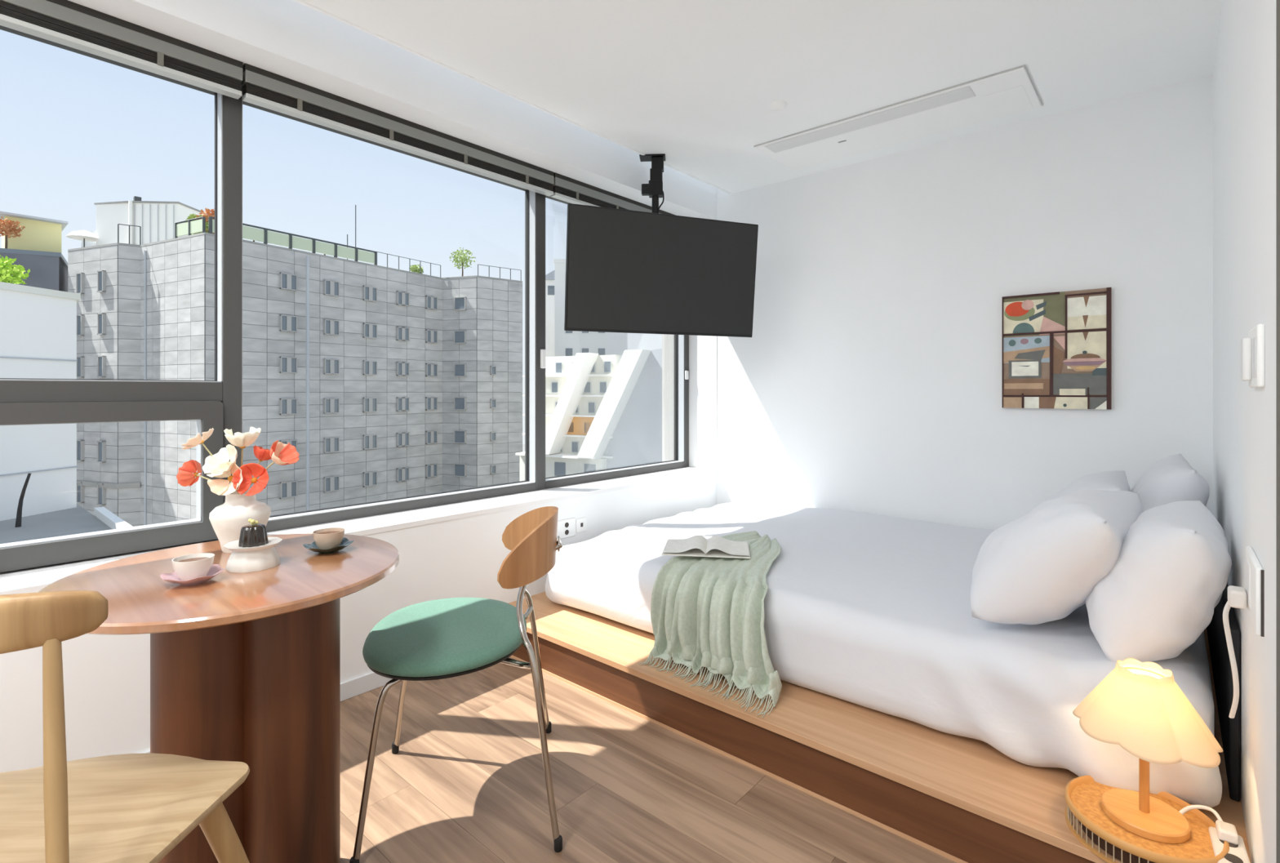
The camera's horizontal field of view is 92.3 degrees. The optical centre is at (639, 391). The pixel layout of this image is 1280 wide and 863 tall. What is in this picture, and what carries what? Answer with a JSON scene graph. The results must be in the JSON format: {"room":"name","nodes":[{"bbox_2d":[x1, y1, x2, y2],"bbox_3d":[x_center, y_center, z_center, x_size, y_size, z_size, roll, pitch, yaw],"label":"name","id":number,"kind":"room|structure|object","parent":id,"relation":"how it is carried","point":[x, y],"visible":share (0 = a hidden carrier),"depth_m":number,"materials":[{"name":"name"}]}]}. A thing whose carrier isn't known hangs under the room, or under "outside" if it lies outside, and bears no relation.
{"room":"studio apartment","nodes":[
{"label":"studio apartment","id":0,"kind":"room"},
{"bbox_2d":[250,477,257,483],"bbox_3d":[-0.939,0.216,1.494,0.014,0.014,0.013,0,0,7],"label":"flower center","id":1,"kind":"object","parent":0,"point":[253,480],"depth_m":1.49,"materials":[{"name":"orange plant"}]},
{"bbox_2d":[0,472,716,772],"bbox_3d":[-1.253,0.878,2.278,0.320,0.684,4.995,0,0,41],"label":"wall","id":2,"kind":"structure","parent":0,"point":[106,677],"depth_m":2.28,"materials":[{"name":"paint"}]},
{"bbox_2d":[0,25,241,573],"bbox_3d":[-1.914,-0.309,1.645,0.153,1.650,1.472,0,0,41],"label":"window","id":3,"kind":"structure","parent":2,"relation":"in","point":[216,404],"depth_m":2.04,"materials":[{"name":"grey"}]},
{"bbox_2d":[0,0,242,99],"bbox_3d":[-2.132,-1.075,1.270,0.047,0.117,2.280,0,0,41],"label":"blind","id":4,"kind":"object","parent":3,"relation":"attached to","point":[67,23],"visible":1,"depth_m":1.88,"materials":[{"name":"grey metal"}]},
{"bbox_2d":[142,671,392,752],"bbox_3d":[-1.717,1.088,1.492,0.010,0.064,3.200,0,0,41],"label":"baseboard","id":5,"kind":"structure","parent":2,"relation":"attached to","point":[357,686],"depth_m":2.27,"materials":[{"name":"white"}]},
{"bbox_2d":[0,466,717,595],"bbox_3d":[-1.251,0.526,2.277,0.324,0.020,4.995,0,0,41],"label":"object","id":6,"kind":"structure","parent":2,"relation":"on","point":[28,580],"depth_m":2.57,"materials":[{"name":"white paint"}]},
{"bbox_2d":[241,85,545,532],"bbox_3d":[-0.993,-0.309,2.748,0.095,1.650,1.401,0,0,41],"label":"window","id":7,"kind":"structure","parent":2,"relation":"in","point":[535,202],"depth_m":3.20,"materials":[{"name":"grey"}]},
{"bbox_2d":[241,63,554,195],"bbox_3d":[-0.919,-1.075,2.665,0.046,0.117,1.400,0,0,41],"label":"blind","id":8,"kind":"object","parent":7,"relation":"attached to","point":[263,88],"visible":0.95,"depth_m":2.50,"materials":[{"name":"grey metal"}]},
{"bbox_2d":[556,516,586,539],"bbox_3d":[-0.339,0.680,3.077,0.010,0.090,0.200,0,0,41],"label":"wall outlet","id":9,"kind":"object","parent":2,"relation":"attached to","point":[566,527],"visible":0.94,"depth_m":3.06,"materials":[{"name":"white plastic"}]},
{"bbox_2d":[540,195,688,488],"bbox_3d":[-0.121,-0.309,3.735,0.117,1.650,1.312,0,0,41],"label":"window","id":10,"kind":"structure","parent":2,"relation":"in","point":[681,342],"depth_m":4.17,"materials":[{"name":"grey metal"}]},
{"bbox_2d":[550,173,675,215],"bbox_3d":[-0.042,-1.075,3.675,0.047,0.117,1.259,0,0,41],"label":"blind","id":11,"kind":"object","parent":10,"relation":"attached to","point":[567,189],"visible":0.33,"depth_m":3.37,"materials":[{"name":"grey metal"}]},
{"bbox_2d":[340,656,957,862],"bbox_3d":[0.257,1.170,0.966,3.680,0.100,4.995,0,0,41],"label":"floor","id":12,"kind":"structure","parent":0,"point":[465,782],"depth_m":1.71,"materials":[{"name":"brown wood"}]},
{"bbox_2d":[0,590,249,862],"bbox_3d":[-0.918,0.689,0.878,0.596,0.870,0.541,0,0,-5],"label":"wooden chair","id":13,"kind":"object","parent":12,"relation":"on","point":[124,807],"visible":1,"depth_m":0.95,"materials":[{"name":"brown wood"}]},
{"bbox_2d":[38,533,399,862],"bbox_3d":[-0.889,0.755,1.363,0.662,0.730,0.662,0,0,41],"label":"round table","id":14,"kind":"object","parent":12,"relation":"on","point":[245,667],"visible":0.73,"depth_m":1.29,"materials":[{"name":"brown wood"}]},
{"bbox_2d":[160,564,225,585],"bbox_3d":[-0.912,0.379,1.255,0.111,0.022,0.102,0,0,41],"label":"saucer","id":15,"kind":"object","parent":14,"relation":"on","point":[215,569],"visible":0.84,"depth_m":1.24,"materials":[{"name":"pink ceramic"}]},
{"bbox_2d":[171,552,214,580],"bbox_3d":[-0.912,0.361,1.255,0.071,0.044,0.071,0,0,41],"label":"tea cup","id":16,"kind":"object","parent":15,"relation":"on","point":[188,566],"visible":0.88,"depth_m":1.24,"materials":[{"name":"white ceramic"}]},
{"bbox_2d":[208,489,271,553],"bbox_3d":[-0.983,0.319,1.513,0.128,0.142,0.128,0,0,41],"label":"vase","id":17,"kind":"object","parent":14,"relation":"on","point":[227,519],"visible":0.64,"depth_m":1.47,"materials":[{"name":"white ceramic"}]},
{"bbox_2d":[176,459,238,493],"bbox_3d":[-1.058,0.234,1.527,0.140,0.131,0.061,0,0,-12],"label":"poppy","id":18,"kind":"object","parent":17,"relation":"in","point":[185,477],"visible":0.98,"depth_m":1.50,"materials":[{"name":"red plant"}]},
{"bbox_2d":[181,427,239,493],"bbox_3d":[-1.056,0.195,1.524,0.129,0.209,0.078,0,0,-22],"label":"poppy","id":19,"kind":"object","parent":17,"relation":"in","point":[198,439],"visible":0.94,"depth_m":1.49,"materials":[{"name":"beige"}]},
{"bbox_2d":[202,444,237,477],"bbox_3d":[-1.013,0.215,1.486,0.085,0.170,0.059,0,0,1],"label":"poppy","id":20,"kind":"object","parent":17,"relation":"in","point":[224,454],"visible":0.8,"depth_m":1.50,"materials":[{"name":"beige plant"}]},
{"bbox_2d":[207,461,243,495],"bbox_3d":[-0.987,0.234,1.470,0.064,0.131,0.070,0,0,41],"label":"poppy","id":21,"kind":"object","parent":17,"relation":"in","point":[220,486],"visible":0.88,"depth_m":1.48,"materials":[{"name":"beige plant"}]},
{"bbox_2d":[227,475,232,481],"bbox_3d":[-0.988,0.211,1.483,0.015,0.014,0.012,0,0,5],"label":"flower","id":22,"kind":"object","parent":21,"relation":"on","point":[229,477],"depth_m":1.48,"materials":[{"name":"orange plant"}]},
{"bbox_2d":[223,426,261,466],"bbox_3d":[-0.976,0.194,1.511,0.079,0.211,0.078,0,0,41],"label":"poppy","id":23,"kind":"object","parent":17,"relation":"in","point":[239,439],"visible":0.94,"depth_m":1.50,"materials":[{"name":"beige plant"}]},
{"bbox_2d":[231,462,269,495],"bbox_3d":[-0.944,0.236,1.479,0.091,0.127,0.050,0,0,14],"label":"poppy","id":24,"kind":"object","parent":17,"relation":"in","point":[248,470],"visible":0.98,"depth_m":1.49,"materials":[{"name":"red plant"}]},
{"bbox_2d":[253,444,271,463],"bbox_3d":[-0.945,0.215,1.539,0.076,0.168,0.056,0,0,2],"label":"poppy","id":25,"kind":"object","parent":17,"relation":"in","point":[262,454],"visible":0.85,"depth_m":1.52,"materials":[{"name":"red plant"}]},
{"bbox_2d":[256,440,299,478],"bbox_3d":[-0.909,0.210,1.496,0.138,0.180,0.067,0,0,-12],"label":"poppy","id":26,"kind":"object","parent":17,"relation":"in","point":[282,454],"visible":0.91,"depth_m":1.52,"materials":[{"name":"red plant"}]},
{"bbox_2d":[222,536,282,573],"bbox_3d":[-0.861,0.363,1.368,0.112,0.053,0.109,0,0,41],"label":"cake stand","id":27,"kind":"object","parent":14,"relation":"on","point":[255,558],"visible":0.81,"depth_m":1.33,"materials":[{"name":"white ceramic"}]},
{"bbox_2d":[238,518,268,546],"bbox_3d":[-0.861,0.311,1.368,0.058,0.058,0.058,0,0,41],"label":"cake","id":28,"kind":"object","parent":27,"relation":"on","point":[254,534],"visible":1,"depth_m":1.35,"materials":[{"name":"black food"}]},
{"bbox_2d":[302,537,353,553],"bbox_3d":[-0.757,0.379,1.496,0.111,0.022,0.102,0,0,41],"label":"saucer","id":29,"kind":"object","parent":14,"relation":"on","point":[345,542],"visible":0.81,"depth_m":1.48,"materials":[{"name":"grey ceramic"}]},
{"bbox_2d":[312,527,345,549],"bbox_3d":[-0.757,0.361,1.496,0.071,0.044,0.071,0,0,41],"label":"tea cup","id":30,"kind":"object","parent":29,"relation":"on","point":[331,537],"visible":0.85,"depth_m":1.48,"materials":[{"name":"beige ceramic"}]},
{"bbox_2d":[349,506,562,862],"bbox_3d":[-0.482,0.728,1.717,0.524,0.784,0.551,0,0,-11],"label":"dining chair","id":31,"kind":"object","parent":12,"relation":"on","point":[441,638],"visible":1,"depth_m":1.60,"materials":[{"name":"green fabric"}]},
{"bbox_2d":[508,591,1251,862],"bbox_3d":[0.806,0.995,2.574,2.399,0.249,1.847,0,0,41],"label":"platform","id":32,"kind":"object","parent":12,"relation":"on","point":[961,799],"depth_m":1.68,"materials":[{"name":"brown wood"}]},
{"bbox_2d":[545,501,1222,807],"bbox_3d":[0.903,0.804,2.639,2.264,0.306,1.620,0,0,41],"label":"duvet","id":33,"kind":"object","parent":32,"relation":"on","point":[871,611],"visible":0.65,"depth_m":1.86,"materials":[{"name":"fabric"}]},
{"bbox_2d":[639,530,782,716],"bbox_3d":[0.420,0.794,2.312,0.580,0.331,0.838,0,0,41],"label":"throw blanket","id":34,"kind":"object","parent":33,"relation":"on","point":[708,612],"visible":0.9,"depth_m":2.11,"materials":[{"name":"green fabric"}]},
{"bbox_2d":[661,534,750,558],"bbox_3d":[0.267,0.618,2.464,0.339,0.031,0.227,0,0,8],"label":"open book","id":35,"kind":"object","parent":34,"relation":"on","point":[698,545],"visible":1,"depth_m":2.43,"materials":[{"name":"paper"}]},
{"bbox_2d":[970,489,1142,624],"bbox_3d":[1.222,0.477,1.800,0.589,0.370,0.364,0,0,-43],"label":"pillow","id":36,"kind":"object","parent":33,"relation":"on","point":[1043,564],"visible":0.8,"depth_m":1.62,"materials":[{"name":"fabric"}]},
{"bbox_2d":[1040,471,1130,503],"bbox_3d":[1.624,0.486,2.298,0.333,0.355,0.580,0,0,39],"label":"pillow","id":37,"kind":"object","parent":33,"relation":"on","point":[1108,480],"visible":0.24,"depth_m":2.22,"materials":[{"name":"fabric"}]},
{"bbox_2d":[1085,499,1231,662],"bbox_3d":[1.375,0.491,1.641,0.294,0.353,0.540,0,0,43],"label":"pillow","id":38,"kind":"object","parent":33,"relation":"on","point":[1165,585],"visible":0.84,"depth_m":1.46,"materials":[{"name":"fabric"}]},
{"bbox_2d":[1130,453,1209,511],"bbox_3d":[1.831,0.455,2.198,0.284,0.426,0.620,0,0,38],"label":"pillow","id":39,"kind":"object","parent":33,"relation":"on","point":[1172,478],"visible":0.25,"depth_m":1.98,"materials":[{"name":"fabric"}]},
{"bbox_2d":[1064,774,1229,862],"bbox_3d":[1.073,0.930,1.313,0.272,0.059,0.272,0,0,41],"label":"side table","id":40,"kind":"object","parent":32,"relation":"on","point":[1082,794],"visible":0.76,"depth_m":1.28,"materials":[{"name":"brown wood"}]},
{"bbox_2d":[1072,657,1222,843],"bbox_3d":[1.073,0.750,1.310,0.248,0.324,0.248,0,0,41],"label":"table lamp","id":41,"kind":"object","parent":40,"relation":"on","point":[1140,707],"visible":1,"depth_m":1.26,"materials":[{"name":"beige fabric"}]},
{"bbox_2d":[1206,584,1240,801],"bbox_3d":[1.846,0.759,1.959,0.018,0.400,1.380,0,0,41],"label":"headboard","id":42,"kind":"object","parent":32,"relation":"on","point":[1230,728],"visible":0.68,"depth_m":1.54,"materials":[{"name":"black"}]},
{"bbox_2d":[662,333,674,461],"bbox_3d":[0.256,0.020,4.362,0.133,3.000,0.150,0,0,41],"label":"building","id":43,"kind":"structure","parent":0,"point":[668,340],"depth_m":4.31,"materials":[{"name":"white concrete"}]},
{"bbox_2d":[302,0,1222,193],"bbox_3d":[0.299,-1.330,0.929,3.568,0.100,4.995,0,0,41],"label":"ceiling","id":44,"kind":"structure","parent":0,"point":[695,83],"depth_m":2.33,"materials":[{"name":"paint"}]},
{"bbox_2d":[67,0,716,219],"bbox_3d":[-1.271,-1.317,2.294,0.368,0.366,4.995,0,0,41],"label":"ceiling soffit","id":45,"kind":"object","parent":44,"relation":"attached to","point":[292,40],"visible":0.59,"depth_m":2.40,"materials":[{"name":"paint"}]},
{"bbox_2d":[639,154,665,213],"bbox_3d":[0.102,-0.930,3.314,0.240,0.700,0.248,0,0,-21],"label":"mount","id":46,"kind":"object","parent":44,"relation":"attached to","point":[654,189],"depth_m":3.33,"materials":[{"name":"black metal"}]},
{"bbox_2d":[564,203,758,337],"bbox_3d":[0.128,-0.592,3.142,1.040,0.599,0.109,0,0,-21],"label":"television","id":47,"kind":"object","parent":46,"relation":"hanging from","point":[627,271],"visible":1,"depth_m":3.10,"materials":[{"name":"black plastic"}]},
{"bbox_2d":[768,100,787,111],"bbox_3d":[0.618,-1.269,2.745,0.080,0.022,0.080,0,0,41],"label":"smoke detector","id":48,"kind":"object","parent":44,"relation":"attached to","point":[779,105],"visible":1,"depth_m":2.72,"materials":[{"name":"white plastic"}]},
{"bbox_2d":[753,65,1043,170],"bbox_3d":[1.195,-1.272,2.972,1.213,0.014,0.440,0,0,41],"label":"air conditioner","id":49,"kind":"object","parent":44,"relation":"attached to","point":[1011,91],"visible":1,"depth_m":2.87,"materials":[{"name":"white plastic"}]},
{"bbox_2d":[716,75,1213,529],"bbox_3d":[1.823,-0.140,2.993,4.175,2.720,0.120,0,0,41],"label":"wall","id":50,"kind":"structure","parent":0,"point":[868,378],"depth_m":3.08,"materials":[{"name":"paint"}]},
{"bbox_2d":[293,0,733,195],"bbox_3d":[-1.043,-1.277,2.096,0.012,0.006,4.995,0,0,41],"label":"trim","id":51,"kind":"structure","parent":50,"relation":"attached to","point":[300,2],"depth_m":2.50,"materials":[{"name":"paint"}]},
{"bbox_2d":[688,335,716,469],"bbox_3d":[0.421,-0.309,4.130,0.227,1.650,0.004,0,0,41],"label":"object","id":52,"kind":"structure","parent":50,"relation":"attached to","point":[702,348],"depth_m":4.13,"materials":[{"name":"white"}]},
{"bbox_2d":[1002,287,1111,409],"bbox_3d":[1.904,-0.187,2.823,0.416,0.532,0.031,0,0,41],"label":"painting","id":53,"kind":"object","parent":50,"relation":"attached to","point":[1057,346],"visible":1,"depth_m":2.81,"materials":[{"name":"fabric"}]},
{"bbox_2d":[1213,0,1275,862],"bbox_3d":[2.169,-0.140,1.262,1.382,2.720,2.040,0,0,41],"label":"wall","id":54,"kind":"structure","parent":0,"point":[1244,72],"depth_m":1.28,"materials":[{"name":"paint"}]},
{"bbox_2d":[1240,324,1265,387],"bbox_3d":[1.124,-0.062,1.129,0.022,0.110,0.170,0,0,41],"label":"phone","id":55,"kind":"object","parent":54,"relation":"attached to","point":[1252,347],"visible":1,"depth_m":1.09,"materials":[{"name":"white plastic"}]},
{"bbox_2d":[1245,546,1264,636],"bbox_3d":[1.093,0.351,1.085,0.012,0.138,0.320,0,0,41],"label":"wall socket","id":56,"kind":"object","parent":54,"relation":"attached to","point":[1255,573],"visible":0.88,"depth_m":1.08,"materials":[{"name":"white plastic"}]},
{"bbox_2d":[1222,585,1247,718],"bbox_3d":[1.170,0.519,1.209,0.034,0.264,0.048,0,0,41],"label":"charger","id":57,"kind":"object","parent":56,"relation":"attached to","point":[1237,595],"visible":1,"depth_m":1.21,"materials":[{"name":"white plastic"}]},
{"bbox_2d":[1245,557,1250,608],"bbox_3d":[1.179,0.370,1.191,0.002,0.080,0.085,0,0,41],"label":"socket","id":58,"kind":"object","parent":56,"relation":"attached to","point":[1247,559],"depth_m":1.17,"materials":[{"name":"white plastic"}]},
{"bbox_2d":[1275,0,1279,862],"bbox_3d":[1.014,-0.080,0.910,0.100,2.400,0.005,0,0,41],"label":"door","id":59,"kind":"structure","parent":54,"relation":"in","point":[1277,2],"depth_m":0.94,"materials":[{"name":"grey"}]},
{"label":"outside","id":60,"kind":"structure","parent":0,"visible":0},
{"bbox_3d":[-34.205,15.220,69.484,137.200,0.200,220.000,0,0,41],"label":"ground","id":61,"kind":"structure","parent":60,"visible":0},
{"bbox_2d":[0,248,68,292],"bbox_3d":[-51.084,2.520,47.010,13.092,25.200,14.199,0,0,-31],"label":"building","id":62,"kind":"structure","parent":61,"relation":"on","point":[48,270],"depth_m":44.26,"materials":[{"name":"grey concrete"}]},
{"bbox_2d":[0,216,25,248],"bbox_3d":[-45.067,-11.187,43.757,1.831,2.223,1.861,0,0,41],"label":"tree","id":63,"kind":"object","parent":62,"relation":"on","point":[6,227],"visible":1,"depth_m":43.65,"materials":[{"name":"orange plant"}]},
{"bbox_2d":[0,211,68,253],"bbox_3d":[-45.992,-11.455,46.473,4.200,2.750,3.600,0,0,41],"label":"shed","id":64,"kind":"object","parent":62,"relation":"on","point":[39,233],"visible":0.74,"depth_m":45.61,"materials":[{"name":"beige paint"}]},
{"bbox_2d":[0,281,80,520],"bbox_3d":[-20.802,6.130,16.082,15.700,17.980,8.980,0,0,41],"label":"building","id":65,"kind":"structure","parent":61,"relation":"on","point":[38,326],"depth_m":16.98,"materials":[{"name":"white paint"}]},
{"bbox_2d":[0,255,30,284],"bbox_3d":[-17.996,-3.342,17.244,1.241,1.071,1.267,0,0,41],"label":"shrub","id":66,"kind":"object","parent":65,"relation":"on","point":[7,269],"visible":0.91,"depth_m":17.29,"materials":[{"name":"green plant"}]},
{"bbox_2d":[0,472,132,543],"bbox_3d":[-16.119,8.592,9.275,9.194,13.057,17.054,0,0,21],"label":"flat roof","id":67,"kind":"structure","parent":61,"relation":"on","point":[77,520],"depth_m":15.45,"materials":[{"name":"concrete"}]},
{"bbox_2d":[67,231,522,526],"bbox_3d":[-28.614,2.430,56.839,26.230,25.380,35.750,0,0,41],"label":"stone building","id":68,"kind":"structure","parent":61,"relation":"on","point":[385,383],"depth_m":45.58,"materials":[{"name":"grey stone"}]},
{"bbox_2d":[66,230,97,247],"bbox_3d":[-40.946,-11.060,45.267,2.000,1.600,2.000,0,0,41],"label":"parasol","id":69,"kind":"object","parent":68,"relation":"on","point":[82,235],"visible":0.9,"depth_m":44.89,"materials":[{"name":"grey fabric"}]},
{"bbox_2d":[81,230,96,247],"bbox_3d":[-40.776,-11.210,47.901,3.200,1.900,3.000,0,0,21],"label":"shed","id":70,"kind":"object","parent":68,"relation":"on","point":[86,243],"visible":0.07,"depth_m":46.68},
{"bbox_2d":[117,223,141,244],"bbox_3d":[-35.589,-10.925,42.822,1.276,1.329,0.076,0,0,-31],"label":"fence","id":71,"kind":"object","parent":68,"relation":"on","point":[117,224],"visible":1,"depth_m":42.80,"materials":[{"name":"grey metal"}]},
{"bbox_2d":[93,195,207,245],"bbox_3d":[-37.035,-12.295,46.609,6.718,4.070,3.807,0,0,-4],"label":"rooftop structure","id":72,"kind":"structure","parent":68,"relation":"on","point":[157,220],"depth_m":45.06,"materials":[{"name":"metal"}]},
{"bbox_2d":[133,195,141,200],"bbox_3d":[-37.127,-14.105,45.392,0.400,0.450,0.400,0,0,41],"label":"vent","id":73,"kind":"object","parent":72,"relation":"attached to","point":[135,198],"depth_m":45.24,"materials":[{"name":"grey metal"}]},
{"bbox_2d":[174,216,205,238],"bbox_3d":[-29.659,-10.789,40.480,3.371,1.058,0.171,0,0,26],"label":"fence","id":74,"kind":"object","parent":68,"relation":"on","point":[190,227],"visible":1,"depth_m":40.38,"materials":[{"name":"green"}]},
{"bbox_2d":[184,213,213,235],"bbox_3d":[-30.593,-11.320,42.946,2.240,2.097,2.263,0,0,41],"label":"shrub","id":75,"kind":"object","parent":68,"relation":"on","point":[193,215],"visible":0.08,"depth_m":42.40,"materials":[{"name":"green plant"}]},
{"bbox_2d":[195,208,214,233],"bbox_3d":[-28.877,-11.351,41.708,2.007,2.159,2.240,0,0,23],"label":"shrub","id":76,"kind":"object","parent":68,"relation":"on","point":[207,211],"visible":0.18,"depth_m":41.18,"materials":[{"name":"orange plant"}]},
{"bbox_2d":[205,221,214,234],"bbox_3d":[-28.354,-10.810,40.959,1.234,1.083,1.221,0,0,41],"label":"shrub","id":77,"kind":"object","parent":68,"relation":"on","point":[206,223],"visible":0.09,"depth_m":40.56,"materials":[{"name":"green plant"}]},
{"bbox_2d":[208,216,377,265],"bbox_3d":[-24.715,-10.819,44.957,0.204,1.118,12.104,0,0,33],"label":"fence","id":78,"kind":"object","parent":68,"relation":"on","point":[264,236],"visible":0.83,"depth_m":44.98,"materials":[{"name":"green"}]},
{"bbox_2d":[355,204,355,247],"bbox_3d":[-22.685,-12.560,49.028,0.068,4.600,0.068,0,0,41],"label":"roof antenna","id":79,"kind":"object","parent":68,"relation":"on","point":[355,205],"visible":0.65,"depth_m":49.00,"materials":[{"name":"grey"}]},
{"bbox_2d":[376,251,440,277],"bbox_3d":[-19.744,-10.822,52.687,0.057,1.124,6.537,0,0,33],"label":"fence","id":80,"kind":"object","parent":68,"relation":"on","point":[376,251],"visible":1,"depth_m":52.67,"materials":[{"name":"grey metal"}]},
{"bbox_2d":[409,264,423,274],"bbox_3d":[-19.815,-10.737,54.513,1.323,0.985,1.239,0,0,41],"label":"shrub","id":81,"kind":"object","parent":68,"relation":"on","point":[415,268],"visible":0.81,"depth_m":54.25,"materials":[{"name":"green plant"}]},
{"bbox_2d":[449,247,475,276],"bbox_3d":[-16.087,-11.615,55.883,2.332,2.680,2.412,0,0,41],"label":"tree","id":82,"kind":"object","parent":68,"relation":"on","point":[458,252],"visible":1,"depth_m":55.74,"materials":[{"name":"green plant"}]},
{"bbox_2d":[477,264,521,280],"bbox_3d":[-12.734,-10.772,55.865,4.259,1.024,0.059,0,0,-38],"label":"fence","id":83,"kind":"object","parent":68,"relation":"on","point":[477,264],"visible":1,"depth_m":55.84,"materials":[{"name":"grey metal"}]},
{"bbox_2d":[545,270,554,356],"bbox_3d":[-9.211,-0.180,76.925,6.300,30.600,5.500,0,0,0],"label":"building","id":84,"kind":"structure","parent":61,"relation":"on","point":[549,277],"depth_m":74.48,"materials":[{"name":"grey concrete"}]},
{"bbox_2d":[515,348,662,480],"bbox_3d":[-1.500,5.920,45.318,14.000,18.400,6.900,0,0,26],"label":"building","id":85,"kind":"structure","parent":61,"relation":"on","point":[602,412],"depth_m":42.94,"materials":[{"name":"grey concrete"}]},
{"bbox_2d":[553,258,627,356],"bbox_3d":[-5.149,0.670,67.041,7.700,28.900,6.100,0,0,0],"label":"building","id":86,"kind":"structure","parent":61,"relation":"on","point":[566,343],"depth_m":64.09,"materials":[{"name":"grey concrete"}]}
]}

